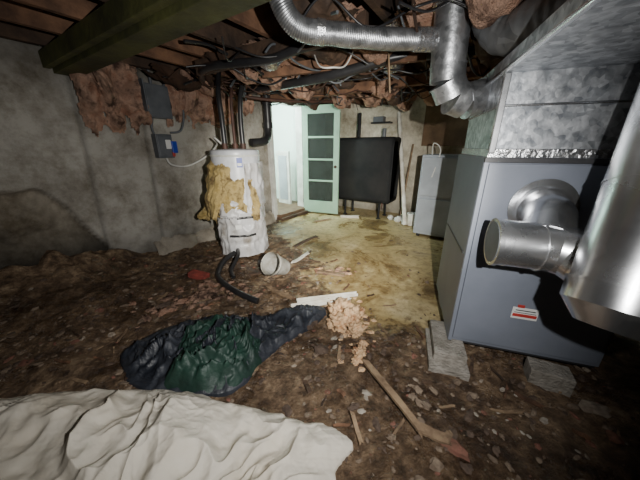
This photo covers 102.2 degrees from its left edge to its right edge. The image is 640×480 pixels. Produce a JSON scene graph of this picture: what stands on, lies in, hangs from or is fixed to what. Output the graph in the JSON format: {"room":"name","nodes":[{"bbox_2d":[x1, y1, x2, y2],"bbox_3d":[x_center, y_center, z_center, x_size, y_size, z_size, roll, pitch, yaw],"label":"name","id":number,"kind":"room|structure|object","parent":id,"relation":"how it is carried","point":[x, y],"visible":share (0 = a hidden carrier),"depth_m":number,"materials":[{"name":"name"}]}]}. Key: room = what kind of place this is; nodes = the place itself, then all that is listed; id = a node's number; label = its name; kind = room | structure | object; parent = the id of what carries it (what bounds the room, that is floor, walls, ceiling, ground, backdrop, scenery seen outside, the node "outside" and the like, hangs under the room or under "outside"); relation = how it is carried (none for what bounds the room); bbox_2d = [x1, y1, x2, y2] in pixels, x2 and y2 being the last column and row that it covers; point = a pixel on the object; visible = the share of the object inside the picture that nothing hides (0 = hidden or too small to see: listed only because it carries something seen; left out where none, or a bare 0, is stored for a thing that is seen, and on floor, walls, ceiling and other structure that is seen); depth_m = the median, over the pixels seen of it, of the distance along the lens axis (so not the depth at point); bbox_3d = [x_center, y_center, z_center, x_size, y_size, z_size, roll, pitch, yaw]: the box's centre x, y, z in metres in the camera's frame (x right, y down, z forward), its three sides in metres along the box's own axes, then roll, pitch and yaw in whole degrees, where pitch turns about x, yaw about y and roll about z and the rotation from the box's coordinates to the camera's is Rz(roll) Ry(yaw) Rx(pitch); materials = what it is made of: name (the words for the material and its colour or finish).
{"room":"unfinished basement","nodes":[
{"label":"unfinished basement","id":0,"kind":"room"},
{"bbox_2d":[0,37,305,268],"bbox_3d":[-1.865,-0.919,3.291,0.198,2.500,7.040,13,23,31],"label":"wall","id":1,"kind":"structure","parent":0,"point":[65,188],"depth_m":2.54,"materials":[{"name":"concrete"}]},
{"bbox_2d":[138,69,184,133],"bbox_3d":[-1.788,-1.546,2.867,0.207,0.734,0.484,7,21,19],"label":"box","id":2,"kind":"object","parent":1,"relation":"attached to","point":[155,96],"visible":0.66,"depth_m":2.81,"materials":[{"name":"grey metal"}]},
{"bbox_2d":[69,62,254,136],"bbox_3d":[-1.599,-1.604,3.117,1.251,0.725,1.840,0,20,0],"label":"insulation","id":3,"kind":"object","parent":1,"relation":"attached to","point":[114,89],"depth_m":2.52},
{"bbox_2d":[151,134,177,157],"bbox_3d":[-1.806,-1.096,3.014,0.135,0.260,0.210,13,23,31],"label":"box","id":4,"kind":"object","parent":1,"relation":"attached to","point":[163,145],"visible":1,"depth_m":2.97,"materials":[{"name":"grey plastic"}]},
{"bbox_2d":[166,137,221,166],"bbox_3d":[-1.462,-1.060,3.128,0.742,0.348,0.344,0,20,0],"label":"power cable","id":5,"kind":"object","parent":4,"relation":"attached to","point":[214,138],"visible":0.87,"depth_m":3.21,"materials":[{"name":"white plastic"}]},
{"bbox_2d":[268,103,309,220],"bbox_3d":[-0.596,-1.500,4.904,0.370,2.140,0.990,13,23,31],"label":"trim","id":6,"kind":"structure","parent":1,"relation":"attached to","point":[285,214],"depth_m":5.03,"materials":[{"name":"white wood"}]},
{"bbox_2d":[302,104,340,213],"bbox_3d":[-0.011,-1.497,4.970,0.765,1.990,0.128,8,21,21],"label":"door","id":7,"kind":"structure","parent":1,"relation":"in","point":[320,127],"depth_m":4.97,"materials":[{"name":"green paint"}]},
{"bbox_2d":[0,0,483,108],"bbox_3d":[0.391,-1.468,1.552,4.845,0.210,6.950,13,23,31],"label":"ceiling","id":8,"kind":"structure","parent":0,"point":[37,22],"depth_m":1.88,"materials":[{"name":"brown wood"}]},
{"bbox_2d":[38,0,271,75],"bbox_3d":[-0.104,-1.044,0.906,5.200,0.150,0.230,13,23,31],"label":"beam","id":9,"kind":"structure","parent":8,"relation":"attached to","point":[117,30],"depth_m":1.47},
{"bbox_2d":[136,0,524,111],"bbox_3d":[0.529,-1.705,2.825,3.533,0.262,3.442,13,24,32],"label":"insulation","id":10,"kind":"object","parent":8,"relation":"attached to","point":[482,14],"visible":0.52,"depth_m":2.16,"materials":[{"name":"fabric"}]},
{"bbox_2d":[163,0,498,109],"bbox_3d":[0.054,-1.676,2.881,3.666,0.405,3.804,0,20,0],"label":"hanging cables","id":11,"kind":"object","parent":8,"relation":"hanging from","point":[412,6],"visible":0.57,"depth_m":2.24,"materials":[{"name":"black rubber"}]},
{"bbox_2d":[258,20,404,75],"bbox_3d":[-0.142,-1.539,2.179,1.784,0.109,1.244,4,20,12],"label":"scraps","id":12,"kind":"object","parent":8,"relation":"hanging from","point":[273,67],"visible":0.23,"depth_m":2.35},
{"bbox_2d":[198,43,474,146],"bbox_3d":[-0.226,-1.550,2.901,2.060,0.950,2.770,-8,21,-20],"label":"drain pipe","id":13,"kind":"object","parent":8,"relation":"attached to","point":[288,52],"visible":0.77,"depth_m":2.24,"materials":[{"name":"black plastic"}]},
{"bbox_2d":[195,10,494,103],"bbox_3d":[-0.020,-1.686,2.646,3.200,0.120,1.700,13,23,31],"label":"brace","id":14,"kind":"object","parent":8,"relation":"attached to","point":[282,41],"visible":0.47,"depth_m":2.32,"materials":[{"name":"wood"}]},
{"bbox_2d":[269,0,438,52],"bbox_3d":[0.195,-1.166,1.325,0.917,0.309,0.124,-4,20,-10],"label":"vent duct","id":15,"kind":"object","parent":8,"relation":"hanging from","point":[318,31],"visible":0.99,"depth_m":1.32,"materials":[{"name":"metal"}]},
{"bbox_2d":[272,103,297,200],"bbox_3d":[-1.307,-1.726,5.385,1.600,2.600,2.400,13,23,31],"label":"wall","id":16,"kind":"structure","parent":0,"point":[283,116],"depth_m":6.16,"materials":[{"name":"paint"}]},
{"bbox_2d":[277,198,297,209],"bbox_3d":[-1.307,-0.663,5.767,1.600,0.100,2.400,13,23,31],"label":"floor","id":17,"kind":"structure","parent":0,"point":[280,206],"depth_m":6.12,"materials":[{"name":"beige wood"}]},
{"bbox_2d":[276,151,291,203],"bbox_3d":[-0.841,-1.452,6.041,0.399,1.212,0.130,13,23,31],"label":"panel","id":18,"kind":"object","parent":17,"relation":"on","point":[282,157],"visible":1,"depth_m":5.98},
{"bbox_2d":[0,205,639,479],"bbox_3d":[-0.400,0.224,2.632,8.000,0.451,8.000,0,20,0],"label":"floor","id":19,"kind":"structure","parent":0,"point":[619,367],"depth_m":1.70,"materials":[{"name":"soil"}]},
{"bbox_2d":[0,388,352,479],"bbox_3d":[-1.078,0.951,0.928,2.479,0.236,1.043,-1,20,-2],"label":"cloth","id":20,"kind":"object","parent":19,"relation":"on","point":[95,433],"visible":1,"depth_m":1.11,"materials":[{"name":"white fabric"}]},
{"bbox_2d":[128,279,262,328],"bbox_3d":[-1.088,0.538,2.323,0.998,0.066,0.678,-16,26,-38],"label":"scrap","id":21,"kind":"object","parent":19,"relation":"on","point":[203,293],"visible":0.94,"depth_m":2.32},
{"bbox_2d":[188,269,209,279],"bbox_3d":[-1.285,0.375,2.739,0.204,0.087,0.100,4,20,11],"label":"brick","id":22,"kind":"object","parent":19,"relation":"on","point":[195,274],"visible":0.86,"depth_m":2.70,"materials":[{"name":"red brick"}]},
{"bbox_2d":[164,314,261,392],"bbox_3d":[-0.672,0.668,1.673,0.644,0.250,0.626,0,20,0],"label":"plastic bag","id":23,"kind":"object","parent":19,"relation":"on","point":[196,368],"visible":0.86,"depth_m":1.50,"materials":[{"name":"green plastic"}]},
{"bbox_2d":[154,211,275,254],"bbox_3d":[-1.437,-0.146,3.976,0.200,0.303,2.052,13,24,32],"label":"concrete footing","id":24,"kind":"object","parent":19,"relation":"on","point":[166,245],"visible":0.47,"depth_m":3.45,"materials":[{"name":"grey concrete"}]},
{"bbox_2d":[120,304,325,396],"bbox_3d":[-0.586,0.658,1.728,1.440,0.235,0.718,-4,20,-12],"label":"tarp","id":25,"kind":"object","parent":19,"relation":"on","point":[146,363],"visible":0.59,"depth_m":1.69,"materials":[{"name":"plastic"}]},
{"bbox_2d":[197,72,268,256],"bbox_3d":[-1.033,-0.839,3.015,0.664,2.096,0.802,13,23,32],"label":"water heater","id":26,"kind":"object","parent":19,"relation":"on","point":[234,196],"visible":0.99,"depth_m":2.91,"materials":[{"name":"white metal"}]},
{"bbox_2d":[215,248,259,303],"bbox_3d":[-0.896,0.349,2.638,0.319,0.182,1.050,-9,22,-24],"label":"hose","id":27,"kind":"object","parent":19,"relation":"on","point":[253,299],"visible":1,"depth_m":2.60,"materials":[{"name":"black plastic"}]},
{"bbox_2d":[247,270,262,275],"bbox_3d":[-0.650,0.340,2.833,0.316,0.034,0.052,-19,27,-42],"label":"scrap","id":28,"kind":"object","parent":19,"relation":"on","point":[258,271],"visible":0.53,"depth_m":2.78,"materials":[{"name":"brown wood"}]},
{"bbox_2d":[261,252,289,275],"bbox_3d":[-0.471,0.255,2.714,0.244,0.301,0.314,7,21,19],"label":"bucket","id":29,"kind":"object","parent":19,"relation":"on","point":[272,264],"visible":1,"depth_m":2.71,"materials":[{"name":"white plastic"}]},
{"bbox_2d":[266,286,293,300],"bbox_3d":[-0.375,0.486,2.396,0.373,0.040,0.042,17,26,39],"label":"scrap","id":30,"kind":"object","parent":19,"relation":"on","point":[272,289],"visible":1,"depth_m":2.38,"materials":[{"name":"brown wood"}]},
{"bbox_2d":[291,252,309,262],"bbox_3d":[-0.235,0.214,3.160,0.037,0.030,0.384,11,22,28],"label":"scrap","id":31,"kind":"object","parent":19,"relation":"on","point":[306,253],"visible":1,"depth_m":3.14,"materials":[{"name":"white plastic"}]},
{"bbox_2d":[292,235,317,246],"bbox_3d":[-0.200,0.012,3.752,0.063,0.028,0.577,13,23,31],"label":"scrap","id":32,"kind":"object","parent":19,"relation":"on","point":[315,236],"visible":1,"depth_m":3.69,"materials":[{"name":"brown wood"}]},
{"bbox_2d":[0,236,639,479],"bbox_3d":[-0.443,0.421,2.317,4.342,0.296,3.448,0,20,0],"label":"rubble","id":33,"kind":"object","parent":19,"relation":"on","point":[456,449],"visible":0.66,"depth_m":1.58,"materials":[{"name":"stone"}]},
{"bbox_2d":[291,296,350,306],"bbox_3d":[0.015,0.537,2.218,0.532,0.042,0.046,-6,21,-15],"label":"channel","id":34,"kind":"object","parent":19,"relation":"on","point":[323,301],"visible":0.58,"depth_m":2.21,"materials":[{"name":"white plastic"}]},
{"bbox_2d":[313,218,330,221],"bbox_3d":[0.050,-0.373,4.834,0.375,0.032,0.042,-10,22,-25],"label":"scrap","id":35,"kind":"object","parent":19,"relation":"on","point":[327,218],"visible":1,"depth_m":4.81,"materials":[{"name":"brown wood"}]},
{"bbox_2d":[297,291,357,302],"bbox_3d":[0.070,0.510,2.299,0.559,0.043,0.041,-5,20,-14],"label":"channel","id":36,"kind":"object","parent":19,"relation":"on","point":[351,294],"visible":0.83,"depth_m":2.29,"materials":[{"name":"white plastic"}]},
{"bbox_2d":[314,267,356,276],"bbox_3d":[0.166,0.345,2.840,0.483,0.035,0.246,0,20,0],"label":"scrap","id":37,"kind":"object","parent":19,"relation":"on","point":[335,272],"visible":1,"depth_m":2.80,"materials":[{"name":"brown wood"}]},
{"bbox_2d":[54,249,620,440],"bbox_3d":[-0.186,0.525,2.319,3.251,0.069,2.411,0,20,0],"label":"wood splinters","id":38,"kind":"object","parent":19,"relation":"on","point":[308,388],"visible":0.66,"depth_m":1.56,"materials":[{"name":"brown wood"}]},
{"bbox_2d":[340,215,358,217],"bbox_3d":[0.585,-0.459,5.069,0.373,0.062,0.052,3,20,8],"label":"scrap","id":39,"kind":"object","parent":19,"relation":"on","point":[342,216],"visible":0.95,"depth_m":5.05,"materials":[{"name":"white wood"}]},
{"bbox_2d":[325,296,375,371],"bbox_3d":[0.184,0.632,1.966,0.543,0.222,0.856,0,20,0],"label":"scrap","id":40,"kind":"object","parent":19,"relation":"on","point":[344,315],"visible":0.98,"depth_m":1.95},
{"bbox_2d":[350,411,363,444],"bbox_3d":[0.175,0.900,1.243,0.021,0.037,0.149,-4,20,-12],"label":"scrap","id":41,"kind":"object","parent":19,"relation":"on","point":[353,417],"visible":1,"depth_m":1.24,"materials":[{"name":"beige wood"}]},
{"bbox_2d":[338,113,400,218],"bbox_3d":[0.917,-1.414,4.990,1.120,1.920,0.550,13,23,31],"label":"tank","id":42,"kind":"object","parent":19,"relation":"on","point":[369,167],"visible":0.89,"depth_m":4.74,"materials":[{"name":"black metal"}]},
{"bbox_2d":[387,215,402,224],"bbox_3d":[1.547,-0.410,4.818,0.365,0.178,0.517,-10,22,-25],"label":"rubble","id":43,"kind":"object","parent":19,"relation":"on","point":[390,217],"visible":0.52,"depth_m":4.78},
{"bbox_2d":[362,359,427,438],"bbox_3d":[0.383,0.830,1.414,0.037,0.034,0.514,-9,21,-22],"label":"stick","id":44,"kind":"object","parent":19,"relation":"on","point":[398,401],"visible":1,"depth_m":1.36,"materials":[{"name":"brown wood"}]},
{"bbox_2d":[397,111,406,224],"bbox_3d":[1.482,-1.307,4.664,0.071,1.930,0.937,-1,20,-3],"label":"pvc pipe","id":45,"kind":"object","parent":19,"relation":"on","point":[401,158],"visible":1,"depth_m":4.63,"materials":[{"name":"white plastic"}]},
{"bbox_2d":[400,144,413,214],"bbox_3d":[1.628,-1.087,4.864,0.031,1.358,0.381,13,23,31],"label":"handle","id":46,"kind":"object","parent":19,"relation":"on","point":[412,144],"visible":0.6,"depth_m":4.83,"materials":[{"name":"brown wood"}]},
{"bbox_2d":[407,212,414,225],"bbox_3d":[1.620,-0.368,4.544,0.180,0.215,0.180,0,20,0],"label":"paint can","id":47,"kind":"object","parent":19,"relation":"on","point":[410,215],"visible":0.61,"depth_m":4.49,"materials":[{"name":"white plastic"}]},
{"bbox_2d":[216,275,627,453],"bbox_3d":[0.253,0.718,1.827,1.115,0.044,2.805,-17,26,-39],"label":"chips","id":48,"kind":"object","parent":19,"relation":"on","point":[366,393],"visible":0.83,"depth_m":1.35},
{"bbox_2d":[416,422,452,445],"bbox_3d":[0.535,0.908,1.209,0.161,0.025,0.052,9,22,23],"label":"scrap","id":49,"kind":"object","parent":19,"relation":"on","point":[436,435],"visible":0.94,"depth_m":1.20,"materials":[{"name":"brown wood"}]},
{"bbox_2d":[413,143,458,237],"bbox_3d":[1.851,-0.733,3.881,0.600,1.369,0.650,13,23,31],"label":"cabinet","id":50,"kind":"object","parent":19,"relation":"on","point":[438,171],"visible":0.66,"depth_m":3.68,"materials":[{"name":"grey metal"}]},
{"bbox_2d":[425,319,469,381],"bbox_3d":[0.844,0.721,1.739,0.230,0.125,0.404,6,21,17],"label":"concrete block","id":51,"kind":"object","parent":19,"relation":"on","point":[445,356],"visible":0.76,"depth_m":1.62,"materials":[{"name":"grey concrete"}]},
{"bbox_2d":[436,154,613,367],"bbox_3d":[1.340,0.047,1.743,0.805,1.170,0.774,6,21,17],"label":"furnace","id":52,"kind":"object","parent":51,"relation":"on","point":[524,311],"visible":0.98,"depth_m":1.49,"materials":[{"name":"paint"}]},
{"bbox_2d":[462,0,639,158],"bbox_3d":[1.225,-0.597,1.146,0.795,0.452,1.700,6,21,17],"label":"sheet metal plenum","id":53,"kind":"object","parent":52,"relation":"on","point":[567,90],"visible":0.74,"depth_m":1.17,"materials":[{"name":"metal"}]},
{"bbox_2d":[429,0,490,118],"bbox_3d":[0.833,-1.091,1.454,0.472,0.744,0.232,-4,20,-10],"label":"duct","id":54,"kind":"object","parent":53,"relation":"attached to","point":[457,96],"visible":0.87,"depth_m":1.43,"materials":[{"name":"metal"}]},
{"bbox_2d":[471,0,566,56],"bbox_3d":[0.959,-0.992,0.858,0.272,0.480,1.317,-2,20,-7],"label":"duct","id":55,"kind":"object","parent":53,"relation":"on","point":[501,38],"visible":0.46,"depth_m":1.14,"materials":[{"name":"metal"}]},
{"bbox_2d":[484,83,639,340],"bbox_3d":[1.058,-0.222,0.975,0.643,1.019,0.658,-15,24,-35],"label":"duct","id":56,"kind":"object","parent":52,"relation":"attached to","point":[598,265],"visible":1,"depth_m":0.90,"materials":[{"name":"silver metal"}]},
{"bbox_2d":[523,356,576,396],"bbox_3d":[1.330,0.796,1.509,0.200,0.120,0.120,9,22,24],"label":"concrete block","id":57,"kind":"object","parent":19,"relation":"on","point":[549,376],"visible":0.86,"depth_m":1.47,"materials":[{"name":"grey concrete"}]},
{"bbox_2d":[338,90,464,213],"bbox_3d":[2.540,-1.348,4.482,6.100,2.500,0.030,13,23,31],"label":"wall","id":58,"kind":"structure","parent":0,"point":[413,119],"depth_m":5.04,"materials":[{"name":"beige concrete"}]},
{"bbox_2d":[371,116,392,123],"bbox_3d":[1.190,-2.302,4.956,0.380,0.125,0.160,13,23,31],"label":"wall shelf","id":59,"kind":"object","parent":58,"relation":"attached to","point":[379,119],"visible":1,"depth_m":4.93,"materials":[{"name":"black plastic"}]},
{"bbox_2d":[421,104,469,145],"bbox_3d":[2.281,-1.974,4.361,1.000,0.720,0.030,13,23,31],"label":"plywood panel","id":60,"kind":"object","parent":58,"relation":"attached to","point":[439,128],"visible":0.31,"depth_m":4.46,"materials":[{"name":"brown wood"}]},
{"bbox_2d":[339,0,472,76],"bbox_3d":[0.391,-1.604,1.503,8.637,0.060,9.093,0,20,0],"label":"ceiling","id":61,"kind":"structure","parent":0,"point":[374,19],"depth_m":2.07,"materials":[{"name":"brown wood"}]}
]}

